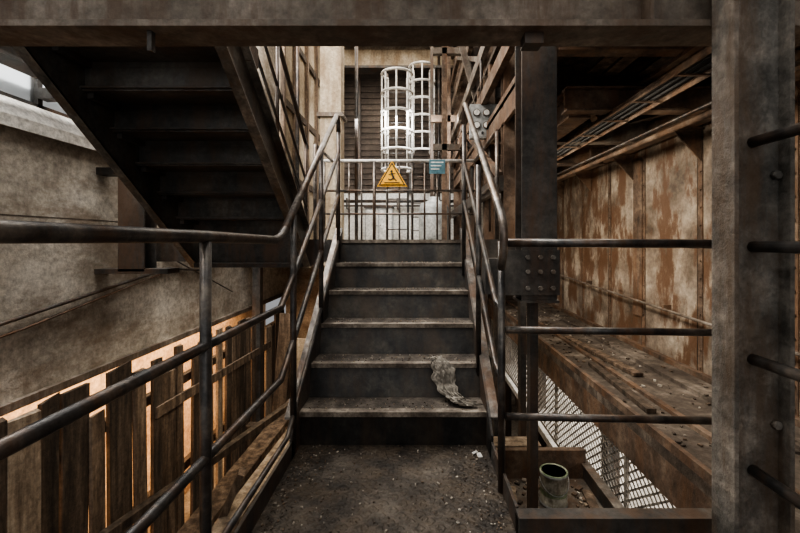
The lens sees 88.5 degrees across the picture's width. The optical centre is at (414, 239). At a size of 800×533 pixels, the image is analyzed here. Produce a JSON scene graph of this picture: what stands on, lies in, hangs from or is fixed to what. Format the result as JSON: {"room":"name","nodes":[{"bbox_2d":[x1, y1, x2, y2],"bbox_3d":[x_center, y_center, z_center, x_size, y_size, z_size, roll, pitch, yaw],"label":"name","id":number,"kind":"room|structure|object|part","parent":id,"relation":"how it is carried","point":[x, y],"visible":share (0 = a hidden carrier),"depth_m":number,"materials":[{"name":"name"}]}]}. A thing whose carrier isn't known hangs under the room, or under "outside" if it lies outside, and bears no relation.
{"room":"industrial metal stairway","nodes":[
{"label":"industrial metal stairway","id":0,"kind":"room"},
{"bbox_2d":[0,46,289,532],"bbox_3d":[-3.060,-0.295,3.850,0.880,8.000,10.700,0,0,0],"label":"wall","id":1,"kind":"structure","parent":0,"point":[48,166],"depth_m":3.27,"materials":[{"name":"concrete"}]},
{"bbox_2d":[0,46,56,101],"bbox_3d":[-2.610,-1.175,3.250,0.300,0.280,9.500,0,0,0],"label":"beam","id":2,"kind":"structure","parent":1,"relation":"attached to","point":[9,57],"depth_m":2.61,"materials":[{"name":"paint"}]},
{"bbox_2d":[0,64,69,118],"bbox_3d":[-2.790,-1.425,3.850,0.060,0.940,10.700,0,0,0],"label":"window","id":3,"kind":"structure","parent":1,"relation":"in","point":[14,84],"depth_m":2.92,"materials":[{"name":"glass"}]},
{"bbox_2d":[0,262,232,337],"bbox_3d":[-2.675,0.486,3.500,0.038,0.814,6.004,0,0,0],"label":"conduit","id":4,"kind":"object","parent":1,"relation":"attached to","point":[32,313],"visible":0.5,"depth_m":3.23,"materials":[{"name":"metal"}]},
{"bbox_2d":[94,167,178,273],"bbox_3d":[-2.390,-0.165,3.535,0.620,0.900,0.170,0,0,0],"label":"post","id":5,"kind":"object","parent":1,"relation":"attached to","point":[133,258],"visible":0.64,"depth_m":3.45,"materials":[{"name":"paint"}]},
{"bbox_2d":[12,46,310,267],"bbox_3d":[-1.549,-0.960,2.450,1.126,2.440,2.860,0,0,0],"label":"staircase","id":6,"kind":"structure","parent":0,"point":[191,132],"depth_m":2.79,"materials":[{"name":"black metal"}]},
{"bbox_2d":[280,46,319,238],"bbox_3d":[-1.940,-2.125,7.550,0.120,4.340,3.300,0,0,0],"label":"wall","id":7,"kind":"structure","parent":0,"point":[309,56],"depth_m":7.20,"materials":[{"name":"paint"}]},
{"bbox_2d":[157,239,525,435],"bbox_3d":[-0.850,1.850,4.215,3.700,3.710,1.570,0,0,0],"label":"landing","id":8,"kind":"object","parent":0,"point":[279,252],"depth_m":3.89,"materials":[{"name":"black metal"}]},
{"bbox_2d":[184,405,526,523],"bbox_3d":[-0.550,3.780,3.800,6.100,0.150,11.600,0,0,0],"label":"floor","id":9,"kind":"structure","parent":0,"point":[514,424],"depth_m":6.58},
{"bbox_2d":[0,310,289,532],"bbox_3d":[-2.474,2.345,4.529,0.172,2.719,7.057,0,0,0],"label":"hoarding","id":10,"kind":"object","parent":9,"relation":"on","point":[50,485],"visible":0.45,"depth_m":3.46,"materials":[{"name":"brown wood"}]},
{"bbox_2d":[99,313,305,532],"bbox_3d":[-1.564,2.352,3.763,1.175,2.707,3.676,0,0,6],"label":"wooden planks","id":11,"kind":"object","parent":9,"relation":"on","point":[247,469],"visible":0.36,"depth_m":3.82,"materials":[{"name":"brown wood"}]},
{"bbox_2d":[233,441,711,532],"bbox_3d":[0.241,2.360,0.525,1.818,2.690,3.450,0,0,0],"label":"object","id":12,"kind":"structure","parent":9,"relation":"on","point":[410,472],"depth_m":1.71,"materials":[{"name":"paint"}]},
{"bbox_2d":[0,113,340,532],"bbox_3d":[-0.623,0.106,1.127,0.040,2.237,4.453,0,0,0],"label":"pipe railing","id":13,"kind":"object","parent":12,"relation":"attached to","point":[11,231],"visible":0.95,"depth_m":1.21,"materials":[{"name":"metal"}]},
{"bbox_2d":[261,261,505,532],"bbox_3d":[-0.118,0.639,2.086,0.970,0.930,2.571,0,0,0],"label":"litter","id":14,"kind":"object","parent":12,"relation":"on","point":[479,455],"visible":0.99,"depth_m":1.90,"materials":[{"name":"grey gravel"}]},
{"bbox_2d":[284,228,497,457],"bbox_3d":[-0.118,0.510,2.780,1.114,1.229,1.440,0,0,0],"label":"staircase","id":15,"kind":"structure","parent":12,"relation":"on","point":[405,382],"depth_m":2.61,"materials":[{"name":"black metal"}]},
{"bbox_2d":[430,355,484,405],"bbox_3d":[0.210,0.800,2.340,0.134,0.217,0.392,0,0,-42],"label":"crumpled cloth","id":16,"kind":"object","parent":15,"relation":"on","point":[443,376],"visible":1,"depth_m":2.37,"materials":[{"name":"grey fabric"}]},
{"bbox_2d":[430,46,514,278],"bbox_3d":[1.250,-0.295,5.510,1.900,8.000,6.020,0,0,0],"label":"steel frame","id":17,"kind":"object","parent":9,"relation":"on","point":[503,67],"visible":0.36,"depth_m":5.85,"materials":[{"name":"brown metal"}]},
{"bbox_2d":[259,46,308,216],"bbox_3d":[-1.040,-1.541,2.525,0.038,2.913,2.871,0,0,0],"label":"pipe railing","id":18,"kind":"object","parent":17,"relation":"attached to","point":[279,55],"visible":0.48,"depth_m":3.25,"materials":[{"name":"grey metal"}]},
{"bbox_2d":[313,129,498,239],"bbox_3d":[-0.191,-0.484,4.276,1.858,0.979,1.388,0,0,0],"label":"guard railing","id":19,"kind":"object","parent":17,"relation":"on","point":[495,134],"visible":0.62,"depth_m":4.94,"materials":[{"name":"grey metal"}]},
{"bbox_2d":[377,161,406,186],"bbox_3d":[-0.275,-0.795,4.916,0.360,0.310,0.048,0,0,0],"label":"sign","id":20,"kind":"object","parent":19,"relation":"attached to","point":[392,177],"visible":1,"depth_m":4.90,"materials":[{"name":"yellow metal"}]},
{"bbox_2d":[429,160,444,173],"bbox_3d":[0.265,-0.880,4.921,0.190,0.170,0.018,0,0,0],"label":"information sign","id":21,"kind":"object","parent":19,"relation":"attached to","point":[435,166],"visible":1,"depth_m":4.92,"materials":[{"name":"teal metal"}]},
{"bbox_3d":[1.250,-0.295,5.510,1.900,8.000,6.020,0,0,0],"label":"frame","id":22,"kind":"part","parent":17,"relation":"part of","materials":[{"name":"metal"}]},
{"bbox_2d":[454,46,500,148],"bbox_3d":[1.525,-2.410,5.550,1.450,1.270,5.900,0,0,0],"label":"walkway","id":23,"kind":"object","parent":17,"relation":"attached to","point":[496,49],"visible":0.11,"depth_m":4.87,"materials":[{"name":"brown metal"}]},
{"bbox_2d":[469,59,496,231],"bbox_3d":[0.800,-1.070,4.631,0.360,1.950,0.118,0,0,0],"label":"gusset plate","id":24,"kind":"object","parent":17,"relation":"attached to","point":[480,113],"visible":0.5,"depth_m":4.59,"materials":[{"name":"paint"}]},
{"bbox_2d":[462,102,507,493],"bbox_3d":[0.380,0.102,2.465,0.037,2.307,1.456,0,0,0],"label":"pipe railing","id":25,"kind":"object","parent":17,"relation":"attached to","point":[498,300],"visible":0.97,"depth_m":2.11,"materials":[{"name":"grey metal"}]},
{"bbox_2d":[454,46,799,198],"bbox_3d":[1.525,-0.965,4.980,1.450,0.700,7.040,0,0,0],"label":"overhead deck","id":26,"kind":"object","parent":17,"relation":"attached to","point":[592,81],"visible":0.39,"depth_m":2.93,"materials":[{"name":"brown metal"}]},
{"bbox_2d":[500,46,711,192],"bbox_3d":[1.394,-0.945,4.950,0.191,0.240,6.700,0,0,0],"label":"cable tray","id":27,"kind":"object","parent":26,"relation":"attached to","point":[704,56],"visible":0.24,"depth_m":2.43,"materials":[{"name":"metal"}]},
{"bbox_2d":[557,59,799,180],"bbox_3d":[1.765,-0.909,4.950,0.114,0.311,6.900,0,0,0],"label":"ceiling pipe","id":28,"kind":"object","parent":26,"relation":"attached to","point":[708,113],"visible":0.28,"depth_m":3.06,"materials":[{"name":"metal"}]},
{"bbox_2d":[505,46,559,507],"bbox_3d":[0.635,-0.295,2.348,0.330,8.000,0.205,0,0,0],"label":"steel column","id":29,"kind":"structure","parent":9,"relation":"on","point":[532,274],"depth_m":2.28,"materials":[{"name":"black metal"}]},
{"bbox_2d":[482,258,497,293],"bbox_3d":[0.495,0.205,2.360,0.199,0.200,0.120,0,0,0],"label":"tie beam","id":30,"kind":"structure","parent":29,"relation":"attached to","point":[493,261],"depth_m":2.30,"materials":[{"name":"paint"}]},
{"bbox_2d":[493,436,624,507],"bbox_3d":[0.840,2.575,2.525,0.820,2.260,1.190,0,0,0],"label":"drip tray","id":31,"kind":"object","parent":9,"relation":"on","point":[579,469],"visible":0.38,"depth_m":2.93,"materials":[{"name":"metal"}]},
{"bbox_2d":[539,463,568,507],"bbox_3d":[0.902,1.598,2.657,0.184,0.210,0.182,0,0,22],"label":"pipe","id":32,"kind":"object","parent":31,"relation":"in","point":[553,477],"visible":0.94,"depth_m":2.60,"materials":[{"name":"grey metal"}]},
{"bbox_2d":[510,478,598,507],"bbox_3d":[0.842,1.690,2.458,0.699,0.030,0.922,0,0,0],"label":"rubble pile","id":33,"kind":"object","parent":31,"relation":"in","point":[588,497],"visible":0.24,"depth_m":2.71,"materials":[{"name":"brown stone"}]},
{"bbox_2d":[488,294,799,532],"bbox_3d":[1.790,2.380,5.250,0.920,2.650,7.900,0,0,0],"label":"concrete ledge","id":34,"kind":"object","parent":9,"relation":"on","point":[683,475],"visible":0.28,"depth_m":3.04,"materials":[{"name":"concrete"}]},
{"bbox_2d":[505,333,673,507],"bbox_3d":[1.347,1.648,3.875,0.025,0.575,5.057,0,0,0],"label":"mesh panel","id":35,"kind":"object","parent":34,"relation":"attached to","point":[627,473],"visible":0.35,"depth_m":3.16,"materials":[{"name":"metal"}]},
{"bbox_2d":[505,239,711,424],"bbox_3d":[0.917,0.549,1.770,1.042,1.112,0.037,0,0,2],"label":"pipe railing","id":36,"kind":"object","parent":34,"relation":"on","point":[601,243],"visible":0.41,"depth_m":1.76,"materials":[{"name":"grey metal"}]},
{"bbox_2d":[505,307,799,462],"bbox_3d":[1.772,1.081,4.014,0.802,0.043,5.006,0,0,0],"label":"rubble","id":37,"kind":"object","parent":34,"relation":"on","point":[635,398],"visible":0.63,"depth_m":3.34,"materials":[{"name":"brown stone"}]},
{"bbox_2d":[712,0,794,532],"bbox_3d":[1.024,-0.295,1.246,0.177,8.000,0.092,0,0,0],"label":"steel column","id":38,"kind":"structure","parent":9,"relation":"on","point":[753,41],"depth_m":1.24,"materials":[{"name":"grey metal"}]},
{"bbox_2d":[0,0,799,52],"bbox_3d":[-0.250,-0.795,1.370,4.900,0.360,0.140,0,0,0],"label":"overhead beam","id":39,"kind":"structure","parent":38,"relation":"attached to","point":[530,25],"depth_m":1.36,"materials":[{"name":"grey metal"}]},
{"bbox_2d":[747,122,799,509],"bbox_3d":[1.020,0.397,0.070,0.036,1.416,2.340,0,0,0],"label":"pipe railing","id":40,"kind":"object","parent":38,"relation":"attached to","point":[793,247],"visible":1,"depth_m":1.15,"materials":[{"name":"black metal"}]},
{"bbox_2d":[252,267,487,463],"bbox_3d":[-0.685,1.875,7.700,4.030,3.660,3.000,0,0,0],"label":"steel frame","id":41,"kind":"structure","parent":0,"point":[257,273],"depth_m":6.30,"materials":[{"name":"paint"}]},
{"bbox_2d":[317,46,346,238],"bbox_3d":[-1.300,-2.125,6.450,0.400,4.340,0.380,0,0,0],"label":"column","id":42,"kind":"structure","parent":41,"relation":"on","point":[331,57],"depth_m":6.30,"materials":[{"name":"paint"}]},
{"bbox_2d":[295,46,439,239],"bbox_3d":[-0.642,-2.125,7.365,0.103,4.340,3.423,0,0,42],"label":"vertical pipes","id":43,"kind":"object","parent":41,"relation":"on","point":[296,47],"visible":0.4,"depth_m":6.97,"materials":[{"name":"grey metal"}]},
{"bbox_2d":[364,206,394,239],"bbox_3d":[-0.725,-0.315,8.400,0.590,0.720,0.440,0,0,0],"label":"base cabinet","id":44,"kind":"object","parent":41,"relation":"on","point":[380,219],"visible":0.86,"depth_m":8.19,"materials":[{"name":"white paint"}]},
{"bbox_2d":[380,67,412,239],"bbox_3d":[-0.320,-1.505,7.285,0.585,3.100,0.557,0,0,0],"label":"ladder","id":45,"kind":"object","parent":41,"relation":"on","point":[387,108],"visible":0.88,"depth_m":7.29,"materials":[{"name":"white metal"}]},
{"bbox_2d":[408,61,434,239],"bbox_3d":[0.140,-1.775,8.286,0.545,3.640,0.519,0,0,0],"label":"ladder","id":46,"kind":"object","parent":41,"relation":"on","point":[421,79],"visible":0.54,"depth_m":8.15,"materials":[{"name":"white metal"}]},
{"bbox_2d":[419,189,448,239],"bbox_3d":[0.350,-0.464,8.160,0.560,1.018,1.680,0,0,0],"label":"storage tank","id":47,"kind":"object","parent":41,"relation":"on","point":[431,203],"visible":0.56,"depth_m":7.35,"materials":[{"name":"metal"}]},
{"bbox_2d":[286,74,514,404],"bbox_3d":[-0.250,-0.295,9.215,5.300,8.000,0.270,0,0,0],"label":"wall","id":48,"kind":"structure","parent":0,"point":[369,85],"depth_m":9.20,"materials":[{"name":"concrete"}]},
{"bbox_2d":[344,46,452,73],"bbox_3d":[-0.225,-3.825,8.725,4.950,0.460,0.350,0,0,0],"label":"trim","id":49,"kind":"structure","parent":48,"relation":"attached to","point":[371,59],"depth_m":8.60,"materials":[{"name":"paint"}]},
{"bbox_2d":[344,198,452,209],"bbox_3d":[-0.350,-0.795,9.050,3.100,0.240,0.300,0,0,0],"label":"horizontal pipe","id":50,"kind":"object","parent":48,"relation":"attached to","point":[346,200],"visible":0.41,"depth_m":8.92,"materials":[{"name":"metal"}]},
{"bbox_2d":[515,93,799,446],"bbox_3d":[2.325,-0.295,3.850,0.150,8.000,10.700,0,0,0],"label":"wall","id":51,"kind":"structure","parent":0,"point":[671,167],"depth_m":3.87,"materials":[{"name":"brown metal"}]},
{"bbox_2d":[560,274,799,356],"bbox_3d":[2.214,0.583,4.400,0.072,0.228,6.201,0,0,0],"label":"pipe","id":52,"kind":"object","parent":51,"relation":"attached to","point":[667,308],"depth_m":3.72,"materials":[{"name":"brown metal"}]},
{"bbox_2d":[545,89,799,427],"bbox_3d":[2.225,0.105,4.450,0.050,2.000,6.300,0,0,0],"label":"wall frame","id":53,"kind":"structure","parent":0,"point":[639,167],"depth_m":4.00,"materials":[{"name":"brown metal"}]}
]}

